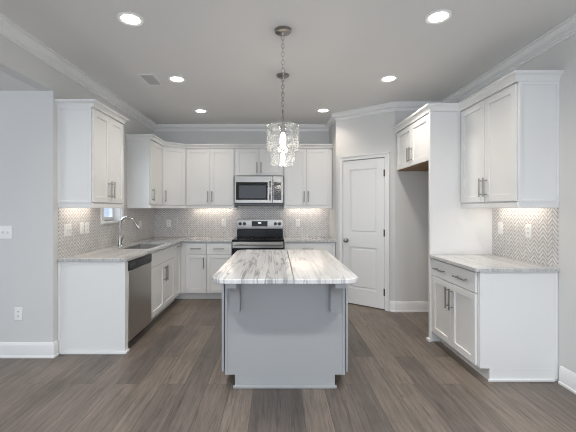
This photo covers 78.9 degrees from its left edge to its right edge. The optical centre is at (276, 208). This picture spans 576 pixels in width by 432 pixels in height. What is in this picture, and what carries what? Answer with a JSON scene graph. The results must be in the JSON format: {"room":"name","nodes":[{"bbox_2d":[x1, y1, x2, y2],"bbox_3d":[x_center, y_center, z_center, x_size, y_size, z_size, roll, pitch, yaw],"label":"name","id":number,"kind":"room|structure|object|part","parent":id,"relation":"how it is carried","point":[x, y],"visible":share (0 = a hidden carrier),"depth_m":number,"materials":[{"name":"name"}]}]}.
{"room":"kitchen","nodes":[
{"label":"kitchen","id":0,"kind":"room"},
{"bbox_2d":[0,91,37,341],"bbox_3d":[-3.440,0.080,3.250,2.520,2.540,0.120,0,0,0],"label":"wall","id":1,"kind":"structure","parent":0,"point":[18,109],"depth_m":3.19,"materials":[{"name":"white paint"}]},
{"bbox_2d":[0,226,11,238],"bbox_3d":[-2.495,0.213,3.180,0.164,0.118,0.020,0,0,0],"label":"light switch","id":2,"kind":"object","parent":1,"relation":"attached to","point":[5,231],"visible":1,"depth_m":3.18,"materials":[{"name":"white plastic"}]},
{"bbox_2d":[14,307,22,319],"bbox_3d":[-2.354,0.955,3.186,0.072,0.118,0.008,0,0,0],"label":"power outlet","id":3,"kind":"object","parent":1,"relation":"attached to","point":[18,311],"visible":1,"depth_m":3.18,"materials":[{"name":"white plastic"}]},
{"bbox_2d":[0,340,58,357],"bbox_3d":[-3.358,1.282,3.202,2.684,0.136,0.072,0,0,0],"label":"baseboard","id":4,"kind":"structure","parent":1,"relation":"attached to","point":[7,349],"depth_m":3.17,"materials":[{"name":"white paint"}]},
{"bbox_2d":[0,71,39,90],"bbox_3d":[-3.430,-1.134,-0.155,2.540,0.112,6.690,0,0,0],"label":"ceiling","id":5,"kind":"structure","parent":0,"point":[7,82],"depth_m":3.06,"materials":[{"name":"white paint"}]},
{"bbox_2d":[0,34,153,341],"bbox_3d":[-2.110,-0.020,1.200,0.140,2.740,9.200,0,0,0],"label":"wall","id":6,"kind":"structure","parent":0,"point":[64,87],"depth_m":3.19,"materials":[{"name":"white paint"}]},
{"bbox_2d":[55,99,128,207],"bbox_3d":[-1.854,-0.510,3.583,0.372,1.000,0.739,0,0,0],"label":"upper cabinet","id":7,"kind":"object","parent":6,"relation":"attached to","point":[89,141],"depth_m":3.26,"materials":[{"name":"white paint"}]},
{"bbox_3d":[-1.885,-0.501,3.253,0.310,0.893,0.006,0,0,0],"label":"panel","id":8,"kind":"part","parent":7,"relation":"part of","materials":[{"name":"white paint"}]},
{"bbox_3d":[-1.879,-0.033,3.583,0.322,0.045,0.655,0,0,0],"label":"light rail","id":9,"kind":"part","parent":7,"relation":"part of","materials":[{"name":"white paint"}]},
{"bbox_3d":[-1.719,-0.499,3.423,0.018,0.873,0.312,0,0,0],"label":"door","id":10,"kind":"part","parent":7,"relation":"part of","materials":[{"name":"white paint"}]},
{"bbox_3d":[-1.690,-0.193,3.551,0.042,0.170,0.014,0,0,0],"label":"handle","id":11,"kind":"part","parent":7,"relation":"part of","materials":[{"name":"silver metal"}]},
{"bbox_3d":[-1.719,-0.499,3.744,0.018,0.873,0.312,0,0,0],"label":"door","id":12,"kind":"part","parent":7,"relation":"part of","materials":[{"name":"white paint"}]},
{"bbox_2d":[58,205,153,257],"bbox_3d":[-2.036,0.203,4.526,0.008,0.514,2.532,0,0,0],"label":"backsplash","id":13,"kind":"structure","parent":6,"relation":"attached to","point":[100,236],"depth_m":3.92,"materials":[{"name":"tile"}]},
{"bbox_2d":[64,224,71,236],"bbox_3d":[-2.022,0.205,3.395,0.020,0.118,0.118,0,0,0],"label":"light switch","id":14,"kind":"object","parent":13,"relation":"attached to","point":[67,227],"visible":1,"depth_m":3.38,"materials":[{"name":"white plastic"}]},
{"bbox_2d":[80,222,83,233],"bbox_3d":[-2.027,0.200,3.643,0.010,0.118,0.072,0,0,0],"label":"light switch","id":15,"kind":"object","parent":13,"relation":"attached to","point":[81,224],"visible":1,"depth_m":3.64,"materials":[{"name":"white plastic"}]},
{"bbox_2d":[85,222,88,232],"bbox_3d":[-2.028,0.200,3.740,0.008,0.118,0.072,0,0,0],"label":"power outlet","id":16,"kind":"object","parent":13,"relation":"attached to","point":[86,223],"visible":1,"depth_m":3.73,"materials":[{"name":"white plastic"}]},
{"bbox_2d":[100,146,124,223],"bbox_3d":[-2.090,-0.329,4.330,0.160,1.003,0.600,0,0,0],"label":"window","id":17,"kind":"structure","parent":6,"relation":"in","point":[116,214],"depth_m":4.55,"materials":[{"name":"white paint"}]},
{"bbox_3d":[-2.145,-0.306,4.330,0.040,0.903,0.456,0,0,0],"label":"sash","id":18,"kind":"part","parent":17,"relation":"part of","materials":[{"name":"white paint"}]},
{"bbox_3d":[-2.090,0.159,4.330,0.160,0.028,0.600,0,0,0],"label":"sill","id":19,"kind":"part","parent":17,"relation":"part of","materials":[{"name":"white paint"}]},
{"bbox_2d":[127,139,162,207],"bbox_3d":[-1.855,-0.479,4.997,0.371,0.938,0.506,0,0,0],"label":"upper cabinet","id":20,"kind":"object","parent":6,"relation":"attached to","point":[144,156],"visible":1,"depth_m":4.75,"materials":[{"name":"white paint"}]},
{"bbox_3d":[-1.885,-0.501,4.747,0.310,0.893,0.006,0,0,0],"label":"panel","id":21,"kind":"part","parent":20,"relation":"part of","materials":[{"name":"white paint"}]},
{"bbox_3d":[-1.879,-0.033,5.000,0.322,0.045,0.500,0,0,0],"label":"light rail","id":22,"kind":"part","parent":20,"relation":"part of","materials":[{"name":"white paint"}]},
{"bbox_3d":[-1.719,-0.499,5.000,0.018,0.873,0.478,0,0,0],"label":"door","id":23,"kind":"part","parent":20,"relation":"part of","materials":[{"name":"white paint"}]},
{"bbox_2d":[125,134,332,147],"bbox_3d":[-0.658,-0.979,5.345,3.007,0.062,0.674,0,0,-16],"label":"crown molding","id":24,"kind":"structure","parent":20,"relation":"on","point":[153,137],"depth_m":5.43,"materials":[{"name":"white paint"}]},
{"bbox_2d":[162,146,185,207],"bbox_3d":[-1.731,-0.479,5.516,0.617,0.938,0.569,0,0,0],"label":"upper cabinet","id":25,"kind":"object","parent":6,"relation":"attached to","point":[174,159],"visible":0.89,"depth_m":5.37,"materials":[{"name":"white paint"}]},
{"bbox_3d":[-1.580,-0.033,5.369,0.389,0.045,0.020,0,0,-39],"label":"light rail","id":26,"kind":"part","parent":25,"relation":"part of","materials":[{"name":"white paint"}]},
{"bbox_2d":[0,13,575,130],"bbox_3d":[0.080,-1.339,1.200,4.240,0.102,9.200,0,0,0],"label":"trim","id":27,"kind":"structure","parent":6,"relation":"attached to","point":[566,29],"depth_m":3.69,"materials":[{"name":"white paint"}]},
{"bbox_2d":[154,131,328,148],"bbox_3d":[-0.605,-0.020,5.860,3.150,2.740,0.120,0,0,0],"label":"wall","id":28,"kind":"structure","parent":0,"point":[184,137],"depth_m":5.80,"materials":[{"name":"white paint"}]},
{"bbox_2d":[186,149,236,207],"bbox_3d":[-1.046,-0.479,5.615,0.768,0.938,0.371,0,0,0],"label":"upper cabinet","id":29,"kind":"object","parent":28,"relation":"attached to","point":[210,173],"visible":0.82,"depth_m":5.48,"materials":[{"name":"white paint"}]},
{"bbox_3d":[-1.234,-0.499,5.479,0.365,0.873,0.018,0,0,0],"label":"door","id":30,"kind":"part","parent":29,"relation":"part of","materials":[{"name":"white paint"}]},
{"bbox_3d":[-1.049,-0.033,5.639,0.762,0.045,0.322,0,0,0],"label":"light rail","id":31,"kind":"part","parent":29,"relation":"part of","materials":[{"name":"white paint"}]},
{"bbox_3d":[-0.861,-0.499,5.479,0.365,0.873,0.018,0,0,0],"label":"door","id":32,"kind":"part","parent":29,"relation":"part of","materials":[{"name":"white paint"}]},
{"bbox_2d":[154,206,329,236],"bbox_3d":[-0.585,0.185,5.796,2.910,0.550,0.008,0,0,0],"label":"backsplash","id":33,"kind":"structure","parent":28,"relation":"attached to","point":[185,222],"depth_m":5.79,"materials":[{"name":"tile"}]},
{"bbox_2d":[235,149,282,175],"bbox_3d":[-0.280,-0.733,5.615,0.760,0.430,0.371,0,0,0],"label":"upper cabinet","id":34,"kind":"object","parent":28,"relation":"attached to","point":[248,162],"visible":0.95,"depth_m":5.48,"materials":[{"name":"white paint"}]},
{"bbox_3d":[-0.467,-0.731,5.479,0.365,0.410,0.018,0,0,0],"label":"door","id":35,"kind":"part","parent":34,"relation":"part of","materials":[{"name":"white paint"}]},
{"bbox_2d":[234,176,282,205],"bbox_3d":[-0.280,-0.284,5.563,0.756,0.459,0.454,0,0,0],"label":"microwave","id":36,"kind":"object","parent":34,"relation":"attached to","point":[248,190],"visible":1,"depth_m":5.39,"materials":[{"name":"grey metal"}]},
{"bbox_3d":[-0.361,-0.299,5.401,0.586,0.417,0.027,0,0,0],"label":"door","id":37,"kind":"part","parent":36,"relation":"part of","materials":[{"name":"silver metal"}]},
{"bbox_3d":[-0.106,-0.280,5.365,0.026,0.302,0.057,0,0,0],"label":"handle","id":38,"kind":"part","parent":36,"relation":"part of","materials":[{"name":"silver metal"}]},
{"bbox_3d":[0.014,-0.299,5.402,0.160,0.417,0.025,0,0,0],"label":"control panel","id":39,"kind":"part","parent":36,"relation":"part of","materials":[{"name":"silver metal"}]},
{"bbox_3d":[-0.093,-0.731,5.479,0.365,0.410,0.018,0,0,0],"label":"door","id":40,"kind":"part","parent":34,"relation":"part of","materials":[{"name":"white paint"}]},
{"bbox_2d":[283,149,331,207],"bbox_3d":[0.482,-0.479,5.615,0.761,0.938,0.371,0,0,0],"label":"upper cabinet","id":41,"kind":"object","parent":28,"relation":"attached to","point":[307,173],"visible":0.88,"depth_m":5.48,"materials":[{"name":"white paint"}]},
{"bbox_3d":[0.105,-0.501,5.645,0.006,0.893,0.310,0,0,0],"label":"panel","id":42,"kind":"part","parent":41,"relation":"part of","materials":[{"name":"white paint"}]},
{"bbox_3d":[0.284,-0.499,5.479,0.332,0.873,0.018,0,0,0],"label":"door","id":43,"kind":"part","parent":41,"relation":"part of","materials":[{"name":"white paint"}]},
{"bbox_3d":[0.485,-0.033,5.639,0.755,0.045,0.322,0,0,0],"label":"light rail","id":44,"kind":"part","parent":41,"relation":"part of","materials":[{"name":"white paint"}]},
{"bbox_3d":[0.625,-0.499,5.479,0.332,0.873,0.018,0,0,0],"label":"door","id":45,"kind":"part","parent":41,"relation":"part of","materials":[{"name":"white paint"}]},
{"bbox_2d":[0,0,575,123],"bbox_3d":[0.095,-1.440,1.225,4.510,0.100,9.450,0,0,0],"label":"ceiling","id":46,"kind":"structure","parent":0,"point":[336,54],"depth_m":3.03,"materials":[{"name":"white paint"}]},
{"bbox_2d":[117,12,143,25],"bbox_3d":[-1.070,-1.385,2.560,0.188,0.010,0.188,0,0,0],"label":"recessed light","id":47,"kind":"object","parent":46,"relation":"in","point":[127,18],"visible":1,"depth_m":2.55,"materials":[{"name":"white plastic"}]},
{"bbox_2d":[137,74,163,85],"bbox_3d":[-1.355,-1.386,3.760,0.170,0.008,0.330,0,0,0],"label":"ceiling vent","id":48,"kind":"object","parent":46,"relation":"in","point":[149,79],"visible":1,"depth_m":3.74,"materials":[{"name":"white paint"}]},
{"bbox_2d":[168,76,185,82],"bbox_3d":[-1.070,-1.385,3.740,0.188,0.010,0.188,0,0,0],"label":"recessed light","id":49,"kind":"object","parent":46,"relation":"in","point":[178,79],"visible":1,"depth_m":3.74,"materials":[{"name":"white plastic"}]},
{"bbox_2d":[194,109,207,112],"bbox_3d":[-1.080,-1.385,4.960,0.188,0.010,0.188,0,0,0],"label":"recessed light","id":50,"kind":"object","parent":46,"relation":"in","point":[195,110],"visible":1,"depth_m":4.96,"materials":[{"name":"white plastic"}]},
{"bbox_2d":[274,26,290,148],"bbox_3d":[0.046,-0.924,2.720,0.256,0.932,0.256,0,0,0],"label":"pendant light","id":51,"kind":"object","parent":46,"relation":"hanging from","point":[280,30],"visible":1,"depth_m":2.71,"materials":[{"name":"silver metal"}]},
{"bbox_3d":[0.046,-1.060,2.720,0.018,0.582,0.018,0,0,-45],"label":"chain","id":52,"kind":"part","parent":51,"relation":"part of","materials":[{"name":"silver metal"}]},
{"bbox_3d":[0.046,-0.682,2.720,0.080,0.185,0.080,0,0,0],"label":"socket stem","id":53,"kind":"part","parent":51,"relation":"part of","materials":[{"name":"silver metal"}]},
{"bbox_3d":[0.046,-0.529,2.720,0.044,0.126,0.044,0,0,0],"label":"bulb","id":54,"kind":"part","parent":51,"relation":"part of","materials":[{"name":"white"}]},
{"bbox_2d":[276,73,288,163],"bbox_3d":[0.060,-0.924,3.630,0.256,0.932,0.256,0,0,0],"label":"pendant light","id":55,"kind":"object","parent":46,"relation":"hanging from","point":[279,75],"visible":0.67,"depth_m":3.61,"materials":[{"name":"silver metal"}]},
{"bbox_3d":[0.060,-0.529,3.630,0.044,0.126,0.044,0,0,0],"label":"bulb","id":56,"kind":"part","parent":55,"relation":"part of","materials":[{"name":"white"}]},
{"bbox_2d":[316,108,329,112],"bbox_3d":[0.650,-1.385,4.930,0.188,0.010,0.188,0,0,0],"label":"recessed light","id":57,"kind":"object","parent":46,"relation":"in","point":[323,110],"visible":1,"depth_m":4.92,"materials":[{"name":"white plastic"}]},
{"bbox_2d":[379,75,397,81],"bbox_3d":[1.190,-1.385,3.730,0.188,0.010,0.188,0,0,0],"label":"recessed light","id":58,"kind":"object","parent":46,"relation":"in","point":[390,78],"visible":1,"depth_m":3.72,"materials":[{"name":"white plastic"}]},
{"bbox_2d":[424,9,452,23],"bbox_3d":[1.165,-1.385,2.530,0.188,0.010,0.188,0,0,0],"label":"recessed light","id":59,"kind":"object","parent":46,"relation":"in","point":[438,16],"visible":1,"depth_m":2.52,"materials":[{"name":"white plastic"}]},
{"bbox_2d":[0,299,575,431],"bbox_3d":[-1.175,1.400,1.225,7.050,0.100,9.450,0,0,0],"label":"floor","id":60,"kind":"structure","parent":0,"point":[171,378],"depth_m":2.59,"materials":[{"name":"brown wood"}]},
{"bbox_2d":[58,262,129,353],"bbox_3d":[-1.719,0.921,3.287,0.638,0.858,0.086,0,0,0],"label":"end panel","id":61,"kind":"object","parent":60,"relation":"on","point":[92,296],"visible":0.92,"depth_m":3.26,"materials":[{"name":"white paint"}]},
{"bbox_3d":[-1.707,1.337,3.287,0.614,0.026,0.086,0,0,0],"label":"shoe moulding","id":62,"kind":"part","parent":61,"relation":"part of","materials":[{"name":"white paint"}]},
{"bbox_3d":[-1.440,0.921,3.291,0.051,0.858,0.069,0,0,0],"label":"corner post","id":63,"kind":"part","parent":61,"relation":"part of","materials":[{"name":"white paint"}]},
{"bbox_2d":[128,253,151,342],"bbox_3d":[-1.714,0.923,3.640,0.612,0.854,0.607,0,0,0],"label":"dishwasher","id":64,"kind":"object","parent":60,"relation":"on","point":[139,269],"visible":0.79,"depth_m":3.59,"materials":[{"name":"grey metal"}]},
{"bbox_3d":[-1.430,0.545,3.640,0.040,0.090,0.607,0,0,0],"label":"control panel","id":65,"kind":"part","parent":64,"relation":"part of","materials":[{"name":"grey plastic"}]},
{"bbox_3d":[-1.409,0.558,3.640,0.003,0.040,0.246,0,0,0],"label":"pocket handle","id":66,"kind":"part","parent":64,"relation":"part of","materials":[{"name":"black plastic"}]},
{"bbox_2d":[126,245,174,320],"bbox_3d":[-1.697,0.921,4.412,0.635,0.858,0.915,0,0,0],"label":"base cabinet","id":67,"kind":"object","parent":60,"relation":"on","point":[163,261],"visible":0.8,"depth_m":4.35,"materials":[{"name":"white paint"}]},
{"bbox_2d":[57,237,234,261],"bbox_3d":[-1.352,0.476,4.523,1.376,0.032,2.554,0,0,0],"label":"countertop","id":68,"kind":"structure","parent":67,"relation":"on","point":[113,253],"depth_m":3.88,"materials":[{"name":"stone"}]},
{"bbox_2d":[118,216,139,246],"bbox_3d":[-1.831,0.274,4.334,0.263,0.371,0.095,0,0,0],"label":"faucet","id":69,"kind":"object","parent":68,"relation":"on","point":[125,217],"visible":1,"depth_m":4.31,"materials":[{"name":"silver metal"}]},
{"bbox_2d":[127,245,158,248],"bbox_3d":[-1.680,0.593,4.415,0.404,0.198,0.754,0,0,0],"label":"sink","id":70,"kind":"object","parent":68,"relation":"in","point":[138,246],"visible":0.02,"depth_m":4.78,"materials":[{"name":"metal"}]},
{"bbox_3d":[-1.429,0.957,4.185,0.018,0.567,0.448,0,0,0],"label":"door","id":71,"kind":"part","parent":67,"relation":"part of","materials":[{"name":"white paint"}]},
{"bbox_3d":[-1.429,0.957,4.640,0.018,0.567,0.448,0,0,0],"label":"door","id":72,"kind":"part","parent":67,"relation":"part of","materials":[{"name":"white paint"}]},
{"bbox_2d":[168,243,181,305],"bbox_3d":[-1.697,0.921,5.022,0.635,0.858,0.300,0,0,0],"label":"base cabinet","id":73,"kind":"object","parent":60,"relation":"on","point":[177,246],"visible":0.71,"depth_m":5.03,"materials":[{"name":"white paint"}]},
{"bbox_3d":[-1.429,0.871,5.016,0.018,0.734,0.272,0,0,0],"label":"door","id":74,"kind":"part","parent":73,"relation":"part of","materials":[{"name":"white paint"}]},
{"bbox_2d":[174,242,186,298],"bbox_3d":[-1.686,0.921,5.482,0.668,0.858,0.584,0,0,0],"label":"cabinet filler","id":75,"kind":"object","parent":60,"relation":"on","point":[183,295],"visible":0.18,"depth_m":5.19,"materials":[{"name":"white paint"}]},
{"bbox_3d":[-1.686,0.871,5.482,0.668,0.758,0.584,0,0,0],"label":"panel","id":76,"kind":"part","parent":75,"relation":"part of","materials":[{"name":"white paint"}]},
{"bbox_2d":[186,242,207,298],"bbox_3d":[-1.198,0.921,5.452,0.305,0.858,0.645,0,0,0],"label":"base cabinet","id":77,"kind":"object","parent":60,"relation":"on","point":[196,252],"visible":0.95,"depth_m":5.17,"materials":[{"name":"white paint"}]},
{"bbox_3d":[-1.198,0.585,5.179,0.293,0.161,0.018,0,0,0],"label":"drawer","id":78,"kind":"part","parent":77,"relation":"part of","materials":[{"name":"white paint"}]},
{"bbox_3d":[-1.198,0.957,5.179,0.293,0.567,0.018,0,0,0],"label":"door","id":79,"kind":"part","parent":77,"relation":"part of","materials":[{"name":"white paint"}]},
{"bbox_2d":[207,242,231,298],"bbox_3d":[-0.856,0.921,5.452,0.375,0.858,0.645,0,0,0],"label":"base cabinet","id":80,"kind":"object","parent":60,"relation":"on","point":[218,253],"visible":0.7,"depth_m":5.17,"materials":[{"name":"white paint"}]},
{"bbox_3d":[-0.856,0.585,5.179,0.363,0.161,0.018,0,0,0],"label":"drawer","id":81,"kind":"part","parent":80,"relation":"part of","materials":[{"name":"white paint"}]},
{"bbox_3d":[-0.856,0.957,5.179,0.363,0.567,0.018,0,0,0],"label":"door","id":82,"kind":"part","parent":80,"relation":"part of","materials":[{"name":"white paint"}]},
{"bbox_2d":[232,219,283,254],"bbox_3d":[-0.280,0.756,5.438,0.764,1.188,0.701,0,0,0],"label":"range","id":83,"kind":"object","parent":60,"relation":"on","point":[252,234],"visible":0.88,"depth_m":5.72,"materials":[{"name":"grey metal"}]},
{"bbox_3d":[-0.280,0.814,5.164,0.750,0.672,0.042,0,0,0],"label":"oven door","id":84,"kind":"part","parent":83,"relation":"part of","materials":[{"name":"black glass"}]},
{"bbox_3d":[-0.280,0.529,5.141,0.750,0.091,0.005,0,0,0],"label":"door trim","id":85,"kind":"part","parent":83,"relation":"part of","materials":[{"name":"silver metal"}]},
{"bbox_3d":[-0.280,0.525,5.115,0.698,0.026,0.056,0,0,0],"label":"oven handle","id":86,"kind":"part","parent":83,"relation":"part of","materials":[{"name":"silver metal"}]},
{"bbox_2d":[232,237,283,240],"bbox_3d":[-0.280,0.462,5.436,0.764,0.020,0.579,0,0,0],"label":"cooktop","id":87,"kind":"object","parent":83,"relation":"in","point":[236,238],"depth_m":5.19,"materials":[{"name":"black ceramic"}]},
{"bbox_2d":[222,284,347,388],"bbox_3d":[0.060,0.921,3.149,0.964,0.858,1.578,0,0,0],"label":"kitchen island","id":88,"kind":"object","parent":60,"relation":"on","point":[275,336],"visible":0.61,"depth_m":2.64,"materials":[{"name":"grey paint"}]},
{"bbox_3d":[-0.413,0.873,2.878,0.018,0.738,0.416,0,0,0],"label":"door","id":89,"kind":"part","parent":88,"relation":"part of","materials":[{"name":"grey paint"}]},
{"bbox_2d":[212,250,357,283],"bbox_3d":[0.055,0.476,3.132,1.000,0.032,1.685,0,0,0],"label":"island countertop","id":90,"kind":"structure","parent":88,"relation":"on","point":[244,266],"depth_m":2.71,"materials":[{"name":"stone"}]},
{"bbox_3d":[0.060,1.338,2.633,0.780,0.024,0.014,0,0,0],"label":"shoe moulding","id":91,"kind":"part","parent":88,"relation":"part of","materials":[{"name":"grey paint"}]},
{"bbox_3d":[0.533,0.873,2.878,0.018,0.738,0.416,0,0,0],"label":"door","id":92,"kind":"part","parent":88,"relation":"part of","materials":[{"name":"grey paint"}]},
{"bbox_2d":[284,242,334,256],"bbox_3d":[0.486,0.921,5.452,0.757,0.858,0.645,0,0,0],"label":"base cabinet","id":93,"kind":"object","parent":60,"relation":"on","point":[328,246],"visible":0.09,"depth_m":5.17,"materials":[{"name":"white paint"}]},
{"bbox_3d":[0.453,0.585,5.179,0.674,0.161,0.018,0,0,0],"label":"drawer","id":94,"kind":"part","parent":93,"relation":"part of","materials":[{"name":"white paint"}]},
{"bbox_2d":[283,237,335,241],"bbox_3d":[0.486,0.476,5.473,0.764,0.032,0.655,0,0,0],"label":"countertop","id":95,"kind":"structure","parent":93,"relation":"on","point":[286,239],"depth_m":5.28,"materials":[{"name":"stone"}]},
{"bbox_2d":[426,111,491,341],"bbox_3d":[1.867,0.179,3.572,0.665,2.342,0.065,0,0,0],"label":"panel","id":96,"kind":"object","parent":60,"relation":"on","point":[453,229],"visible":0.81,"depth_m":3.57,"materials":[{"name":"white paint"}]},
{"bbox_2d":[432,259,487,379],"bbox_3d":[1.852,0.921,3.161,0.645,0.858,0.790,0,0,0],"label":"base cabinet","id":97,"kind":"object","parent":60,"relation":"on","point":[455,289],"visible":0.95,"depth_m":3.06,"materials":[{"name":"white paint"}]},
{"bbox_3d":[1.579,0.957,3.354,0.018,0.567,0.380,0,0,0],"label":"door","id":98,"kind":"part","parent":97,"relation":"part of","materials":[{"name":"white paint"}]},
{"bbox_3d":[1.550,0.808,3.194,0.042,0.190,0.014,0,0,0],"label":"handle","id":99,"kind":"part","parent":97,"relation":"part of","materials":[{"name":"silver metal"}]},
{"bbox_3d":[1.550,0.808,3.126,0.042,0.190,0.014,0,0,0],"label":"handle","id":100,"kind":"part","parent":97,"relation":"part of","materials":[{"name":"silver metal"}]},
{"bbox_3d":[1.579,0.585,3.160,0.018,0.161,0.768,0,0,0],"label":"drawer","id":101,"kind":"part","parent":97,"relation":"part of","materials":[{"name":"white paint"}]},
{"bbox_3d":[1.579,0.957,2.966,0.018,0.567,0.380,0,0,0],"label":"door","id":102,"kind":"part","parent":97,"relation":"part of","materials":[{"name":"white paint"}]},
{"bbox_2d":[429,254,559,271],"bbox_3d":[1.873,0.476,3.136,0.655,0.032,0.833,0,0,0],"label":"countertop","id":103,"kind":"structure","parent":97,"relation":"on","point":[473,262],"depth_m":2.95,"materials":[{"name":"stone"}]},
{"bbox_2d":[479,272,557,381],"bbox_3d":[1.895,0.921,2.746,0.606,0.858,0.036,0,0,0],"label":"end panel","id":104,"kind":"object","parent":60,"relation":"on","point":[518,311],"visible":0.98,"depth_m":2.74,"materials":[{"name":"white paint"}]},
{"bbox_3d":[1.910,1.339,2.735,0.520,0.022,0.014,0,0,0],"label":"shoe moulding","id":105,"kind":"part","parent":104,"relation":"part of","materials":[{"name":"white paint"}]},
{"bbox_2d":[329,111,428,300],"bbox_3d":[1.404,-0.020,5.050,1.791,2.740,0.554,0,0,41],"label":"wall","id":106,"kind":"structure","parent":0,"point":[409,190],"depth_m":4.60,"materials":[{"name":"white paint"}]},
{"bbox_2d":[338,152,389,310],"bbox_3d":[1.183,0.297,4.846,0.751,2.105,0.080,0,0,39],"label":"door","id":107,"kind":"structure","parent":106,"relation":"in","point":[364,180],"depth_m":4.83,"materials":[{"name":"white paint"}]},
{"bbox_2d":[389,301,428,311],"bbox_3d":[1.842,1.282,4.609,0.716,0.136,0.065,0,0,0],"label":"baseboard","id":108,"kind":"structure","parent":106,"relation":"attached to","point":[395,306],"depth_m":4.59,"materials":[{"name":"white paint"}]},
{"bbox_2d":[461,34,575,380],"bbox_3d":[2.270,-0.020,0.660,0.140,2.740,8.120,0,0,0],"label":"wall","id":109,"kind":"structure","parent":0,"point":[562,56],"depth_m":2.65,"materials":[{"name":"white paint"}]},
{"bbox_2d":[397,114,428,170],"bbox_3d":[1.860,-0.744,4.092,0.681,0.497,1.000,0,0,0],"label":"upper cabinet","id":110,"kind":"object","parent":109,"relation":"attached to","point":[413,141],"visible":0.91,"depth_m":4.03,"materials":[{"name":"white paint"}]},
{"bbox_3d":[1.569,-0.742,4.321,0.018,0.477,0.472,0,0,0],"label":"door","id":111,"kind":"part","parent":110,"relation":"part of","materials":[{"name":"white paint"}]},
{"bbox_3d":[1.540,-0.633,4.048,0.042,0.170,0.014,0,0,0],"label":"handle","id":112,"kind":"part","parent":110,"relation":"part of","materials":[{"name":"silver metal"}]},
{"bbox_3d":[1.569,-0.742,3.840,0.018,0.477,0.472,0,0,0],"label":"door","id":113,"kind":"part","parent":110,"relation":"part of","materials":[{"name":"white paint"}]},
{"bbox_2d":[393,70,562,132],"bbox_3d":[1.702,-1.030,3.588,0.391,0.075,2.026,0,0,-19],"label":"crown molding","id":114,"kind":"structure","parent":110,"relation":"on","point":[514,76],"depth_m":3.06,"materials":[{"name":"white paint"}]},
{"bbox_2d":[461,82,559,207],"bbox_3d":[2.012,-0.501,3.142,0.376,0.982,0.836,0,0,0],"label":"upper cabinet","id":115,"kind":"object","parent":109,"relation":"attached to","point":[510,139],"visible":1,"depth_m":2.76,"materials":[{"name":"white paint"}]},
{"bbox_3d":[1.874,-0.521,3.349,0.018,0.917,0.400,0,0,0],"label":"door","id":116,"kind":"part","parent":115,"relation":"part of","materials":[{"name":"white paint"}]},
{"bbox_3d":[1.845,-0.193,3.177,0.042,0.170,0.014,0,0,0],"label":"handle","id":117,"kind":"part","parent":115,"relation":"part of","materials":[{"name":"silver metal"}]},
{"bbox_3d":[1.845,-0.193,3.113,0.042,0.170,0.014,0,0,0],"label":"handle","id":118,"kind":"part","parent":115,"relation":"part of","materials":[{"name":"silver metal"}]},
{"bbox_3d":[1.874,-0.521,2.941,0.018,0.917,0.400,0,0,0],"label":"door","id":119,"kind":"part","parent":115,"relation":"part of","materials":[{"name":"white paint"}]},
{"bbox_3d":[2.037,-0.033,3.145,0.327,0.045,0.830,0,0,0],"label":"light rail","id":120,"kind":"part","parent":115,"relation":"part of","materials":[{"name":"white paint"}]},
{"bbox_3d":[2.042,-0.523,2.727,0.315,0.937,0.006,0,0,0],"label":"panel","id":121,"kind":"part","parent":115,"relation":"part of","materials":[{"name":"white paint"}]},
{"bbox_2d":[492,208,558,267],"bbox_3d":[2.196,0.203,3.151,0.008,0.514,0.833,0,0,0],"label":"backsplash","id":122,"kind":"structure","parent":109,"relation":"attached to","point":[542,248],"depth_m":3.05,"materials":[{"name":"tile"}]},
{"bbox_2d":[498,222,502,233],"bbox_3d":[2.187,0.185,3.430,0.010,0.118,0.072,0,0,0],"label":"light switch","id":123,"kind":"object","parent":122,"relation":"attached to","point":[500,224],"visible":1,"depth_m":3.42,"materials":[{"name":"white plastic"}]},
{"bbox_2d":[525,224,531,237],"bbox_3d":[2.188,0.190,3.045,0.008,0.118,0.072,0,0,0],"label":"power outlet","id":124,"kind":"object","parent":122,"relation":"attached to","point":[528,227],"visible":1,"depth_m":3.04,"materials":[{"name":"white plastic"}]},
{"bbox_2d":[558,366,575,393],"bbox_3d":[2.188,1.282,-0.345,0.024,0.136,6.110,0,0,0],"label":"baseboard","id":125,"kind":"structure","parent":109,"relation":"attached to","point":[567,379],"depth_m":2.63,"materials":[{"name":"white paint"}]}
]}

